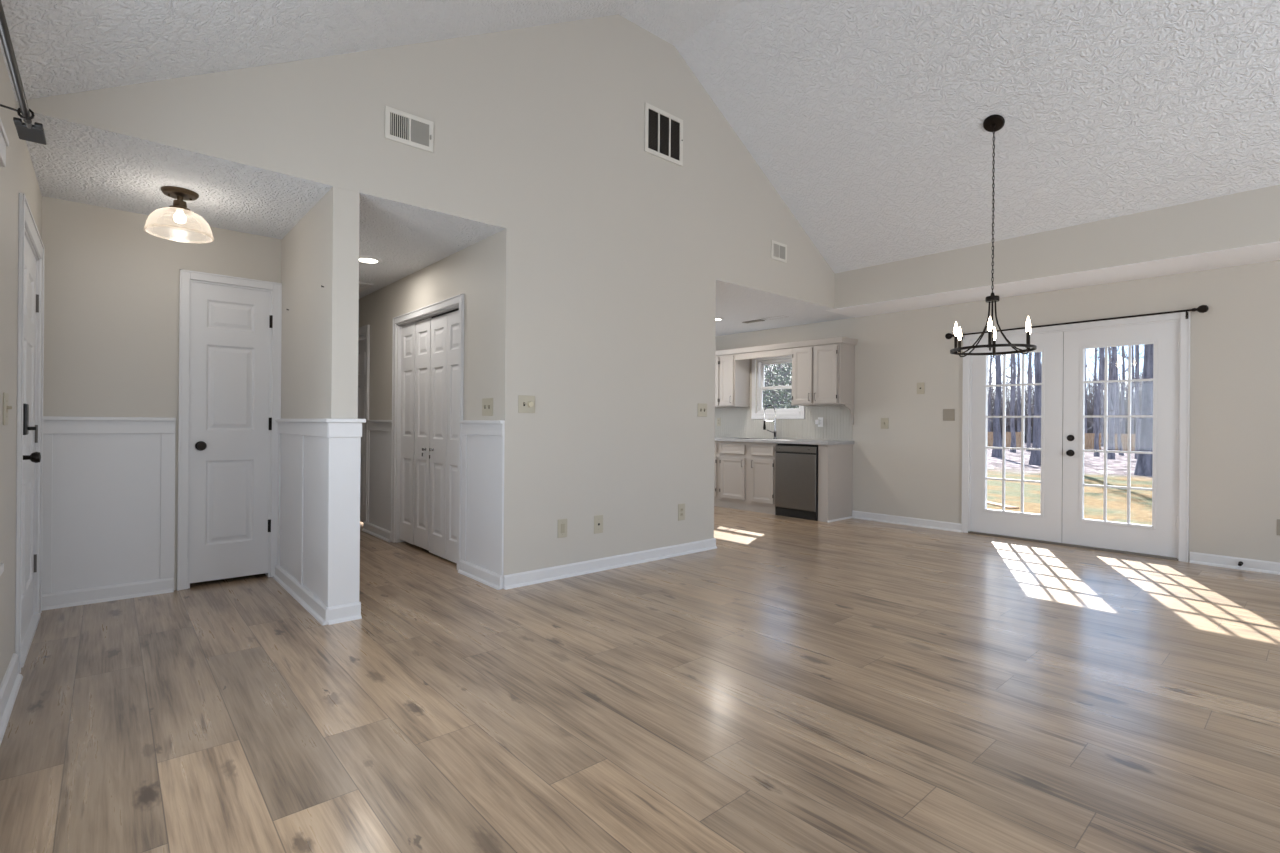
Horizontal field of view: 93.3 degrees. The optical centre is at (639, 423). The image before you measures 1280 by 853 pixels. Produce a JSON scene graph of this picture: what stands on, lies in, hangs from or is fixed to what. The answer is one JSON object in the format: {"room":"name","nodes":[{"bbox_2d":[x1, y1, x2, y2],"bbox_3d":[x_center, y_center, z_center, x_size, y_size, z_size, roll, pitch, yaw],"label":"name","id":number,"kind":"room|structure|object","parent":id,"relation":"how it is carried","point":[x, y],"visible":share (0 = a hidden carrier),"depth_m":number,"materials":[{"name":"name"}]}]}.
{"room":"empty living room","nodes":[
{"label":"empty living room","id":0,"kind":"room"},
{"bbox_2d":[0,48,41,684],"bbox_3d":[-2.303,-0.193,2.057,0.140,2.600,11.620,0,0,-41],"label":"wall","id":1,"kind":"structure","parent":0,"point":[18,176],"depth_m":2.44,"materials":[{"name":"paint"}]},
{"bbox_2d":[0,118,8,575],"bbox_3d":[-1.556,-0.237,1.342,0.036,1.500,2.060,0,0,-41],"label":"trim","id":2,"kind":"structure","parent":1,"relation":"attached to","point":[4,141],"depth_m":2.05,"materials":[{"name":"white paint"}]},
{"bbox_2d":[3,392,11,424],"bbox_3d":[-2.452,-0.057,2.346,0.020,0.125,0.110,0,0,-41],"label":"light switch","id":3,"kind":"object","parent":1,"relation":"attached to","point":[6,407],"visible":1,"depth_m":2.32,"materials":[{"name":"beige plastic"}]},
{"bbox_2d":[0,653,22,744],"bbox_3d":[-0.594,1.066,0.233,0.030,0.110,6.370,0,0,-41],"label":"baseboard","id":4,"kind":"structure","parent":1,"relation":"attached to","point":[11,682],"depth_m":2.37,"materials":[{"name":"white paint"}]},
{"bbox_2d":[0,0,46,144],"bbox_3d":[-1.405,-0.956,1.256,0.138,0.059,2.000,0,0,-41],"label":"rod","id":5,"kind":"object","parent":1,"relation":"attached to","point":[26,131],"visible":1,"depth_m":1.77,"materials":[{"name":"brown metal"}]},
{"bbox_2d":[15,193,44,673],"bbox_3d":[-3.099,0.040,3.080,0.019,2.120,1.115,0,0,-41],"label":"trim","id":6,"kind":"structure","parent":1,"relation":"attached to","point":[26,220],"depth_m":2.67,"materials":[{"name":"white paint"}]},
{"bbox_2d":[21,236,40,645],"bbox_3d":[-3.102,0.078,3.078,0.120,2.005,0.905,0,0,-41],"label":"door","id":7,"kind":"structure","parent":1,"relation":"in","point":[31,299],"depth_m":3.16,"materials":[{"name":"white paint"}]},
{"bbox_2d":[21,613,40,667],"bbox_3d":[-3.160,1.090,3.034,0.160,0.020,0.935,0,0,-41],"label":"trim","id":8,"kind":"structure","parent":1,"relation":"attached to","point":[26,644],"depth_m":3.05,"materials":[{"name":"white paint"}]},
{"bbox_2d":[42,196,281,589],"bbox_3d":[-3.107,-0.120,4.013,1.238,2.440,0.100,0,0,-41],"label":"wall","id":9,"kind":"structure","parent":0,"point":[111,285],"depth_m":3.80,"materials":[{"name":"paint"}]},
{"bbox_2d":[42,578,173,610],"bbox_3d":[-3.293,1.054,3.752,0.630,0.090,0.030,0,0,-41],"label":"baseboard","id":10,"kind":"structure","parent":9,"relation":"attached to","point":[64,599],"depth_m":3.74,"materials":[{"name":"white paint"}]},
{"bbox_2d":[42,416,175,593],"bbox_3d":[-3.295,0.529,3.763,0.635,1.140,0.034,0,0,-41],"label":"wainscoting","id":11,"kind":"structure","parent":9,"relation":"attached to","point":[108,502],"depth_m":3.76,"materials":[{"name":"white paint"}]},
{"bbox_2d":[177,269,281,590],"bbox_3d":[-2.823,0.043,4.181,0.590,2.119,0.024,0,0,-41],"label":"trim","id":12,"kind":"structure","parent":9,"relation":"attached to","point":[185,275],"depth_m":4.02,"materials":[{"name":"white paint"}]},
{"bbox_2d":[190,282,272,582],"bbox_3d":[-2.831,0.058,4.193,0.479,2.028,0.090,0,0,-41],"label":"door","id":13,"kind":"structure","parent":9,"relation":"in","point":[231,423],"depth_m":4.20,"materials":[{"name":"white paint"}]},
{"bbox_2d":[281,186,359,418],"bbox_3d":[-3.358,-0.122,5.339,0.140,2.440,5.100,0,0,-41],"label":"wall partition","id":14,"kind":"structure","parent":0,"point":[319,337],"depth_m":3.53,"materials":[{"name":"paint"}]},
{"bbox_2d":[272,564,327,624],"bbox_3d":[-2.189,1.063,3.851,0.030,0.090,1.369,0,0,-41],"label":"baseboard","id":15,"kind":"structure","parent":14,"relation":"attached to","point":[315,607],"depth_m":3.73,"materials":[{"name":"white paint"}]},
{"bbox_2d":[275,418,328,605],"bbox_3d":[-2.186,0.538,3.870,0.034,1.140,1.339,0,0,-41],"label":"wainscoting","id":16,"kind":"structure","parent":14,"relation":"attached to","point":[302,532],"depth_m":3.79,"materials":[{"name":"white paint"}]},
{"bbox_2d":[328,602,361,624],"bbox_3d":[-1.662,1.067,3.404,0.172,0.090,0.030,0,0,-41],"label":"baseboard","id":17,"kind":"structure","parent":14,"relation":"attached to","point":[352,611],"depth_m":3.40,"materials":[{"name":"white paint"}]},
{"bbox_2d":[16,14,834,582],"bbox_3d":[-0.266,-1.044,4.737,6.448,4.335,0.120,0,0,-41],"label":"wall","id":18,"kind":"structure","parent":0,"point":[612,252],"depth_m":4.43,"materials":[{"name":"paint"}]},
{"bbox_2d":[325,418,365,606],"bbox_3d":[-1.665,0.542,3.410,0.208,1.140,0.040,0,0,-41],"label":"trim","id":19,"kind":"structure","parent":18,"relation":"attached to","point":[344,448],"depth_m":3.41,"materials":[{"name":"white paint"}]},
{"bbox_2d":[385,106,433,152],"bbox_3d":[-1.387,-1.776,3.648,0.290,0.190,0.022,0,0,-41],"label":"air vent","id":20,"kind":"object","parent":18,"relation":"in","point":[400,126],"visible":1,"depth_m":3.65,"materials":[{"name":"white metal"}]},
{"bbox_2d":[518,395,534,412],"bbox_3d":[-0.781,-0.135,4.194,0.132,0.122,0.024,0,0,-41],"label":"light switch","id":21,"kind":"object","parent":18,"relation":"attached to","point":[526,404],"visible":1,"depth_m":4.19,"materials":[{"name":"beige plastic"}]},
{"bbox_2d":[558,519,566,537],"bbox_3d":[-0.564,0.762,4.402,0.082,0.134,0.009,0,0,-41],"label":"wall outlet","id":22,"kind":"object","parent":18,"relation":"attached to","point":[562,523],"visible":1,"depth_m":4.40,"materials":[{"name":"beige plastic"}]},
{"bbox_2d":[594,515,602,533],"bbox_3d":[-0.316,0.769,4.620,0.086,0.138,0.010,0,0,-41],"label":"wall outlet","id":23,"kind":"object","parent":18,"relation":"attached to","point":[598,519],"visible":1,"depth_m":4.62,"materials":[{"name":"beige plastic"}]},
{"bbox_2d":[503,538,716,589],"bbox_3d":[-0.112,1.080,4.788,2.140,0.090,0.030,0,0,-41],"label":"baseboard","id":24,"kind":"structure","parent":18,"relation":"attached to","point":[526,578],"depth_m":4.63,"materials":[{"name":"white paint"}]},
{"bbox_2d":[644,102,682,165],"bbox_3d":[0.204,-2.409,5.047,0.435,0.397,0.018,0,0,-41],"label":"air vent","id":25,"kind":"object","parent":18,"relation":"in","point":[663,131],"visible":1,"depth_m":5.04,"materials":[{"name":"white metal"}]},
{"bbox_2d":[678,503,684,520],"bbox_3d":[0.360,0.763,5.215,0.082,0.143,0.010,0,0,-41],"label":"wall outlet","id":26,"kind":"object","parent":18,"relation":"attached to","point":[681,507],"visible":1,"depth_m":5.21,"materials":[{"name":"beige plastic"}]},
{"bbox_2d":[698,403,706,416],"bbox_3d":[0.560,-0.121,5.378,0.120,0.118,0.018,0,0,-41],"label":"light switch","id":27,"kind":"object","parent":18,"relation":"attached to","point":[702,408],"visible":1,"depth_m":5.38,"materials":[{"name":"beige plastic"}]},
{"bbox_2d":[771,240,786,262],"bbox_3d":[1.408,-1.741,6.117,0.255,0.183,0.011,0,0,-41],"label":"air vent","id":28,"kind":"object","parent":18,"relation":"in","point":[778,250],"visible":1,"depth_m":6.11,"materials":[{"name":"white metal"}]},
{"bbox_2d":[358,233,497,542],"bbox_3d":[-2.594,-0.116,6.091,0.120,2.440,4.980,0,0,-41],"label":"wall","id":29,"kind":"structure","parent":0,"point":[472,271],"depth_m":4.62,"materials":[{"name":"paint"}]},
{"bbox_2d":[358,339,365,521],"bbox_3d":[-3.065,0.078,6.638,0.810,2.005,0.090,0,0,45],"label":"door","id":30,"kind":"structure","parent":29,"relation":"in","point":[361,343],"depth_m":6.64,"materials":[{"name":"white paint"}]},
{"bbox_2d":[358,325,369,521],"bbox_3d":[-3.124,0.040,6.582,0.024,2.120,0.995,0,0,-41],"label":"trim","id":31,"kind":"structure","parent":29,"relation":"attached to","point":[364,329],"depth_m":6.21,"materials":[{"name":"white paint"}]},
{"bbox_2d":[362,521,390,541],"bbox_3d":[-2.598,1.059,5.950,0.030,0.090,0.800,0,0,-41],"label":"baseboard","id":32,"kind":"structure","parent":29,"relation":"attached to","point":[381,533],"depth_m":5.92,"materials":[{"name":"white paint"}]},
{"bbox_2d":[365,420,391,531],"bbox_3d":[-2.585,0.534,5.958,0.034,1.140,0.790,0,0,-41],"label":"wainscoting","id":33,"kind":"structure","parent":29,"relation":"attached to","point":[379,431],"depth_m":5.95,"materials":[{"name":"white paint"}]},
{"bbox_2d":[391,294,463,569],"bbox_3d":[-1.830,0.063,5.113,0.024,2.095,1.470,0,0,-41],"label":"trim","id":34,"kind":"structure","parent":29,"relation":"attached to","point":[458,299],"depth_m":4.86,"materials":[{"name":"white paint"}]},
{"bbox_2d":[400,310,458,562],"bbox_3d":[-1.792,0.095,5.145,0.066,1.997,1.326,0,0,-41],"label":"door","id":35,"kind":"structure","parent":29,"relation":"in","point":[429,346],"depth_m":5.14,"materials":[{"name":"white paint"}]},
{"bbox_2d":[458,560,501,589],"bbox_3d":[-1.151,1.071,4.306,0.030,0.090,0.620,0,0,-41],"label":"baseboard","id":36,"kind":"structure","parent":29,"relation":"attached to","point":[491,579],"depth_m":4.27,"materials":[{"name":"white paint"}]},
{"bbox_2d":[459,420,504,588],"bbox_3d":[-1.142,0.546,4.319,0.034,1.140,0.634,0,0,-41],"label":"wainscoting","id":37,"kind":"structure","parent":29,"relation":"attached to","point":[483,441],"depth_m":4.30,"materials":[{"name":"white paint"}]},
{"bbox_2d":[482,398,492,415],"bbox_3d":[-1.083,-0.118,4.271,0.018,0.125,0.160,0,0,-41],"label":"light switch","id":38,"kind":"object","parent":29,"relation":"attached to","point":[487,403],"visible":1,"depth_m":4.27,"materials":[{"name":"beige plastic"}]},
{"bbox_2d":[0,506,1279,852],"bbox_3d":[0.481,1.130,4.456,7.735,0.001,14.530,0,0,-41],"label":"floor","id":39,"kind":"structure","parent":0,"point":[790,684],"depth_m":2.39,"materials":[{"name":"brown wood"}]},
{"bbox_2d":[714,441,718,506],"bbox_3d":[0.979,0.686,8.738,0.589,0.895,0.858,0,0,-41],"label":"base cabinet","id":40,"kind":"object","parent":39,"relation":"on","point":[716,456],"visible":0.13,"depth_m":8.28,"materials":[{"name":"paint"}]},
{"bbox_2d":[719,441,784,514],"bbox_3d":[1.570,0.691,8.066,0.589,0.895,0.928,0,0,-41],"label":"base cabinet","id":41,"kind":"object","parent":39,"relation":"on","point":[746,469],"visible":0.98,"depth_m":7.88,"materials":[{"name":"paint"}]},
{"bbox_2d":[715,437,853,444],"bbox_3d":[1.535,0.222,8.129,0.590,0.040,2.582,0,0,-41],"label":"countertop","id":42,"kind":"structure","parent":41,"relation":"on","point":[730,439],"depth_m":7.45,"materials":[{"name":"grey stone"}]},
{"bbox_2d":[763,404,776,438],"bbox_3d":[1.726,-0.027,8.087,0.230,0.461,0.097,0,0,-25],"label":"faucet","id":43,"kind":"object","parent":42,"relation":"on","point":[774,421],"visible":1,"depth_m":8.09,"materials":[{"name":"silver metal"}]},
{"bbox_2d":[775,444,817,520],"bbox_3d":[2.082,0.701,7.496,0.554,0.885,0.592,0,0,-41],"label":"dishwasher","id":44,"kind":"object","parent":39,"relation":"on","point":[796,465],"visible":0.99,"depth_m":7.30,"materials":[{"name":"metal"}]},
{"bbox_2d":[818,444,852,521],"bbox_3d":[2.346,0.698,7.234,0.555,0.895,0.138,0,0,-41],"label":"cabinet end panel","id":45,"kind":"object","parent":39,"relation":"on","point":[835,462],"visible":1,"depth_m":7.11,"materials":[{"name":"paint"}]},
{"bbox_2d":[0,0,1279,336],"bbox_3d":[0.441,-2.318,4.457,7.125,2.015,11.620,0,0,-41],"label":"ceiling","id":46,"kind":"structure","parent":0,"point":[866,118],"depth_m":4.26,"materials":[{"name":"white paint"}]},
{"bbox_2d":[144,186,213,243],"bbox_3d":[-2.654,-1.211,3.486,0.320,0.250,0.320,0,0,-41],"label":"ceiling light","id":47,"kind":"object","parent":46,"relation":"attached to","point":[179,206],"visible":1,"depth_m":3.46,"materials":[{"name":"clear glass"}]},
{"bbox_2d":[169,196,190,213],"bbox_3d":[-2.653,-1.268,3.486,0.104,0.080,0.104,0,0,-41],"label":"socket","id":48,"kind":"object","parent":47,"relation":"attached to","point":[179,203],"depth_m":3.47,"materials":[{"name":"gold metal"}]},
{"bbox_2d":[359,282,373,292],"bbox_3d":[-3.157,-1.332,5.940,0.700,0.016,1.070,0,0,-41],"label":"attic hatch","id":49,"kind":"object","parent":46,"relation":"attached to","point":[362,285],"visible":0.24,"depth_m":5.82,"materials":[{"name":"white paint"}]},
{"bbox_2d":[359,255,381,263],"bbox_3d":[-2.201,-1.323,4.891,0.210,0.018,0.210,0,0,-41],"label":"recessed light","id":50,"kind":"object","parent":46,"relation":"in","point":[362,258],"visible":0.88,"depth_m":4.86,"materials":[{"name":"white plastic"}]},
{"bbox_2d":[359,258,377,262],"bbox_3d":[-2.201,-1.322,4.891,0.142,0.016,0.142,0,0,-41],"label":"diffuser","id":51,"kind":"object","parent":50,"relation":"attached to","point":[365,260],"depth_m":4.87,"materials":[{"name":"white"}]},
{"bbox_2d":[950,115,1036,356],"bbox_3d":[2.709,-1.439,4.639,0.574,1.812,0.574,0,0,-41],"label":"chandelier","id":52,"kind":"object","parent":46,"relation":"hanging from","point":[992,123],"visible":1,"depth_m":4.63,"materials":[{"name":"brown metal"}]},
{"bbox_2d":[715,260,1279,562],"bbox_3d":[3.683,-0.262,6.260,0.150,2.837,10.020,0,0,-41],"label":"wall","id":53,"kind":"structure","parent":0,"point":[912,468],"depth_m":5.43,"materials":[{"name":"paint"}]},
{"bbox_2d":[715,354,749,407],"bbox_3d":[1.105,-0.603,8.788,0.375,0.725,0.935,0,0,-41],"label":"upper cabinet","id":54,"kind":"object","parent":53,"relation":"attached to","point":[732,376],"visible":0.53,"depth_m":8.46,"materials":[{"name":"paint"}]},
{"bbox_2d":[735,348,791,359],"bbox_3d":[1.626,-0.916,8.005,0.020,0.087,0.921,0,0,-41],"label":"valance board","id":55,"kind":"object","parent":54,"relation":"attached to","point":[780,352],"visible":1,"depth_m":7.97,"materials":[{"name":"paint"}]},
{"bbox_2d":[751,355,804,418],"bbox_3d":[1.908,-0.501,8.240,0.140,0.875,0.860,0,0,-41],"label":"window","id":56,"kind":"structure","parent":53,"relation":"in","point":[791,413],"depth_m":8.39,"materials":[{"name":"white paint"}]},
{"bbox_2d":[715,405,851,440],"bbox_3d":[1.752,-0.015,8.332,0.007,0.435,2.535,0,0,-41],"label":"backsplash","id":57,"kind":"structure","parent":53,"relation":"attached to","point":[735,421],"depth_m":8.02,"materials":[{"name":"paint"}]},
{"bbox_2d":[792,343,854,405],"bbox_3d":[2.248,-0.593,7.490,0.375,0.725,0.675,0,0,-41],"label":"upper cabinet","id":58,"kind":"object","parent":53,"relation":"attached to","point":[822,375],"visible":1,"depth_m":7.32,"materials":[{"name":"paint"}]},
{"bbox_2d":[715,337,857,355],"bbox_3d":[1.654,-0.994,8.176,0.366,0.064,2.575,0,0,-41],"label":"crown molding","id":59,"kind":"structure","parent":58,"relation":"attached to","point":[844,340],"depth_m":7.65,"materials":[{"name":"paint"}]},
{"bbox_2d":[844,405,853,424],"bbox_3d":[2.525,-0.107,7.302,0.203,0.238,0.020,0,0,-41],"label":"corbel","id":60,"kind":"object","parent":53,"relation":"attached to","point":[850,407],"visible":1,"depth_m":7.34,"materials":[{"name":"paint"}]},
{"bbox_2d":[852,510,962,532],"bbox_3d":[3.003,1.106,6.884,0.030,0.090,1.270,0,0,-41],"label":"baseboard","id":61,"kind":"structure","parent":53,"relation":"attached to","point":[925,523],"depth_m":6.84,"materials":[{"name":"white paint"}]},
{"bbox_2d":[917,382,923,393],"bbox_3d":[3.138,-0.395,6.760,0.010,0.128,0.084,0,0,-41],"label":"phone jack","id":62,"kind":"object","parent":53,"relation":"attached to","point":[920,386],"visible":1,"depth_m":6.76,"materials":[{"name":"beige plastic"}]},
{"bbox_2d":[943,409,954,420],"bbox_3d":[3.338,-0.095,6.532,0.008,0.128,0.122,0,0,-41],"label":"blank plate","id":63,"kind":"object","parent":53,"relation":"attached to","point":[948,414],"visible":1,"depth_m":6.53,"materials":[{"name":"beige plastic"}]},
{"bbox_2d":[970,332,1062,542],"bbox_3d":[3.776,0.128,6.096,0.062,2.018,0.827,0,0,-41],"label":"door","id":64,"kind":"structure","parent":53,"relation":"in","point":[1046,525],"depth_m":6.03,"materials":[{"name":"white paint"}]},
{"bbox_2d":[825,241,1279,317],"bbox_3d":[4.493,-1.276,4.728,0.673,0.003,6.420,0,0,-41],"label":"soffit","id":65,"kind":"object","parent":53,"relation":"attached to","point":[1267,252],"depth_m":5.33,"materials":[{"name":"white paint"}]},
{"bbox_2d":[834,185,1279,308],"bbox_3d":[4.493,-1.536,4.726,0.677,0.517,6.420,0,0,-41],"label":"beam","id":66,"kind":"structure","parent":53,"relation":"attached to","point":[1252,217],"depth_m":5.08,"materials":[{"name":"paint"}]},
{"bbox_2d":[968,531,1178,560],"bbox_3d":[4.071,1.150,5.799,0.160,0.018,1.670,0,0,-41],"label":"threshold","id":67,"kind":"object","parent":53,"relation":"attached to","point":[971,532],"depth_m":5.65,"materials":[{"name":"wood"}]},
{"bbox_2d":[961,311,1190,561],"bbox_3d":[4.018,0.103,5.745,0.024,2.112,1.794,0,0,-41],"label":"trim","id":68,"kind":"structure","parent":53,"relation":"attached to","point":[1184,441],"depth_m":5.11,"materials":[{"name":"white paint"}]},
{"bbox_2d":[945,305,1208,339],"bbox_3d":[3.981,-0.934,5.732,0.108,0.096,2.070,0,0,-41],"label":"curtain rod","id":69,"kind":"object","parent":53,"relation":"attached to","point":[1203,308],"visible":0.91,"depth_m":5.44,"materials":[{"name":"brown metal"}]},
{"bbox_2d":[1062,321,1178,557],"bbox_3d":[4.310,0.132,5.457,0.105,2.018,0.839,0,0,-41],"label":"door","id":70,"kind":"structure","parent":53,"relation":"in","point":[1159,538],"depth_m":5.41,"materials":[{"name":"white paint"}]},
{"bbox_2d":[1189,552,1279,574],"bbox_3d":[5.712,1.128,3.807,0.030,0.090,3.350,0,0,-41],"label":"baseboard","id":71,"kind":"structure","parent":53,"relation":"attached to","point":[1262,566],"depth_m":4.86,"materials":[{"name":"white paint"}]},
{"label":"outside","id":72,"kind":"structure","parent":0,"visible":0},
{"bbox_2d":[987,442,1151,524],"bbox_3d":[33.646,2.079,74.504,135.040,0.909,140.000,0,0,-41],"label":"ground","id":73,"kind":"structure","parent":72,"point":[1140,500],"depth_m":13.70,"materials":[{"name":"green plant"}]},
{"bbox_2d":[763,363,798,408],"bbox_3d":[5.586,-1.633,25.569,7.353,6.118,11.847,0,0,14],"label":"hedge","id":74,"kind":"object","parent":73,"relation":"on","point":[786,406],"visible":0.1,"depth_m":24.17,"materials":[{"name":"green plant"}]},
{"bbox_2d":[987,432,992,446],"bbox_3d":[36.989,1.662,64.053,0.160,1.710,2.129,0,0,-41],"label":"fence panel","id":75,"kind":"object","parent":73,"relation":"on","point":[990,434],"visible":0.17,"depth_m":63.88,"materials":[{"name":"brown wood"}]},
{"bbox_2d":[988,356,994,431],"bbox_3d":[49.819,-7.570,85.701,3.473,20.752,3.745,0,0,33],"label":"tree","id":76,"kind":"object","parent":73,"relation":"on","point":[991,362],"visible":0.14,"depth_m":85.77,"materials":[{"name":"grey plant"}]},
{"bbox_2d":[991,355,1001,456],"bbox_3d":[18.489,-8.183,30.564,3.455,20.145,3.676,0,0,-34],"label":"tree","id":77,"kind":"object","parent":73,"relation":"on","point":[997,441],"visible":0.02,"depth_m":30.66,"materials":[{"name":"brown plant"}]},
{"bbox_2d":[988,354,1015,452],"bbox_3d":[26.310,-7.583,43.172,3.649,19.572,3.873,0,0,-41],"label":"tree","id":78,"kind":"object","parent":73,"relation":"on","point":[1013,435],"visible":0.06,"depth_m":42.67,"materials":[{"name":"grey plant"}]},
{"bbox_2d":[987,501,1018,508],"bbox_3d":[6.147,1.402,10.586,0.180,0.040,1.200,0,0,-3],"label":"plank","id":79,"kind":"object","parent":73,"relation":"on","point":[988,502],"visible":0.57,"depth_m":10.22,"materials":[{"name":"brown wood"}]},
{"bbox_2d":[1001,354,1018,431],"bbox_3d":[48.106,-7.998,77.871,3.709,21.676,4.400,0,0,-42],"label":"tree","id":80,"kind":"object","parent":73,"relation":"on","point":[1011,366],"visible":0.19,"depth_m":77.75,"materials":[{"name":"grey plant"}]},
{"bbox_2d":[1006,432,1020,447],"bbox_3d":[37.877,1.653,61.530,0.160,1.710,1.631,0,0,-41],"label":"fence panel","id":81,"kind":"object","parent":73,"relation":"on","point":[1008,434],"visible":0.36,"depth_m":61.16,"materials":[{"name":"brown wood"}]},
{"bbox_2d":[1006,354,1027,431],"bbox_3d":[51.767,-8.493,82.767,4.089,22.663,3.793,0,0,-35],"label":"tree","id":82,"kind":"object","parent":73,"relation":"on","point":[1019,408],"visible":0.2,"depth_m":82.40,"materials":[{"name":"grey plant"}]},
{"bbox_2d":[1016,353,1033,451],"bbox_3d":[30.206,-8.350,47.521,4.799,21.361,4.446,0,0,-20],"label":"tree","id":83,"kind":"object","parent":73,"relation":"on","point":[1030,355],"visible":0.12,"depth_m":47.06,"materials":[{"name":"grey plant"}]},
{"bbox_2d":[1025,353,1034,445],"bbox_3d":[41.902,-6.198,65.284,3.054,17.880,3.457,0,0,4],"label":"tree","id":84,"kind":"object","parent":73,"relation":"on","point":[1031,365],"visible":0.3,"depth_m":65.14,"materials":[{"name":"grey plant"}]},
{"bbox_2d":[1028,352,1041,464],"bbox_3d":[15.206,-7.704,23.073,2.951,18.930,3.726,0,0,-36],"label":"tree","id":85,"kind":"object","parent":73,"relation":"on","point":[1035,456],"visible":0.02,"depth_m":23.24,"materials":[{"name":"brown plant"}]},
{"bbox_2d":[988,363,1142,442],"bbox_3d":[60.442,-2.709,87.285,13.055,10.923,30.894,0,0,-41],"label":"trees","id":86,"kind":"object","parent":73,"relation":"on","point":[1091,413],"visible":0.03,"depth_m":86.12,"materials":[{"name":"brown plant"}]},
{"bbox_2d":[1085,349,1097,432],"bbox_3d":[45.557,-4.513,61.453,2.478,14.506,2.805,0,0,15],"label":"tree","id":87,"kind":"object","parent":73,"relation":"on","point":[1086,398],"visible":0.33,"depth_m":61.47,"materials":[{"name":"grey plant"}]},
{"bbox_2d":[1084,433,1100,449],"bbox_3d":[44.670,1.760,59.867,0.160,1.710,1.621,0,0,-41],"label":"fence panel","id":88,"kind":"object","parent":73,"relation":"on","point":[1089,437],"visible":0.56,"depth_m":59.83,"materials":[{"name":"brown wood"}]},
{"bbox_2d":[1086,348,1103,432],"bbox_3d":[49.594,-6.951,65.631,3.581,19.508,2.685,0,0,-22],"label":"tree","id":89,"kind":"object","parent":73,"relation":"on","point":[1095,363],"visible":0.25,"depth_m":65.52,"materials":[{"name":"grey plant"}]},
{"bbox_2d":[1088,347,1110,446],"bbox_3d":[54.308,-6.396,71.287,3.167,18.511,3.757,0,0,15],"label":"tree","id":90,"kind":"object","parent":73,"relation":"on","point":[1101,396],"visible":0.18,"depth_m":71.05,"materials":[{"name":"grey plant"}]},
{"bbox_2d":[1090,348,1111,456],"bbox_3d":[28.423,-8.922,37.621,4.253,22.186,3.961,0,0,6],"label":"tree","id":91,"kind":"object","parent":73,"relation":"on","point":[1096,437],"visible":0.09,"depth_m":37.36,"materials":[{"name":"grey plant"}]},
{"bbox_2d":[1092,351,1125,449],"bbox_3d":[47.786,-6.852,60.287,3.299,19.313,3.734,0,0,5],"label":"tree","id":92,"kind":"object","parent":73,"relation":"on","point":[1115,420],"visible":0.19,"depth_m":60.30,"materials":[{"name":"grey plant"}]},
{"bbox_2d":[1100,346,1119,458],"bbox_3d":[25.826,-7.932,32.500,2.777,20.004,4.072,0,0,-24],"label":"tree","id":93,"kind":"object","parent":73,"relation":"on","point":[1111,400],"visible":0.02,"depth_m":32.11,"materials":[{"name":"grey plant"}]},
{"bbox_2d":[1097,349,1125,433],"bbox_3d":[58.629,-8.046,75.696,3.660,21.869,3.946,0,0,10],"label":"tree","id":94,"kind":"object","parent":73,"relation":"on","point":[1109,364],"visible":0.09,"depth_m":75.45,"materials":[{"name":"grey plant"}]},
{"bbox_2d":[1107,433,1135,450],"bbox_3d":[45.540,1.767,57.366,0.160,1.710,2.414,0,0,-41],"label":"fence panel","id":95,"kind":"object","parent":73,"relation":"on","point":[1124,437],"visible":0.28,"depth_m":56.98,"materials":[{"name":"brown wood"}]},
{"bbox_2d":[1108,346,1139,448],"bbox_3d":[50.716,-7.396,63.649,3.751,20.434,2.812,0,0,9],"label":"tree","id":96,"kind":"object","parent":73,"relation":"on","point":[1123,397],"visible":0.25,"depth_m":63.50,"materials":[{"name":"grey plant"}]},
{"bbox_2d":[1108,345,1140,458],"bbox_3d":[28.328,-8.836,34.706,4.237,21.956,3.281,0,0,29],"label":"tree","id":97,"kind":"object","parent":73,"relation":"on","point":[1136,392],"visible":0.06,"depth_m":34.38,"materials":[{"name":"grey plant"}]},
{"bbox_2d":[1116,346,1143,455],"bbox_3d":[33.100,-8.351,41.228,4.613,21.356,3.150,0,0,-31],"label":"tree","id":98,"kind":"object","parent":73,"relation":"on","point":[1120,448],"visible":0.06,"depth_m":41.32,"materials":[{"name":"grey plant"}]},
{"bbox_2d":[1121,345,1142,433],"bbox_3d":[55.360,-6.260,68.028,3.705,18.251,3.123,0,0,32],"label":"tree","id":99,"kind":"object","parent":73,"relation":"on","point":[1132,383],"visible":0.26,"depth_m":68.00,"materials":[{"name":"grey plant"}]},
{"bbox_2d":[1134,344,1152,475],"bbox_3d":[14.694,-6.285,17.410,2.235,15.910,3.264,0,0,44],"label":"tree","id":100,"kind":"object","parent":73,"relation":"on","point":[1144,462],"visible":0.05,"depth_m":17.31,"materials":[{"name":"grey plant"}]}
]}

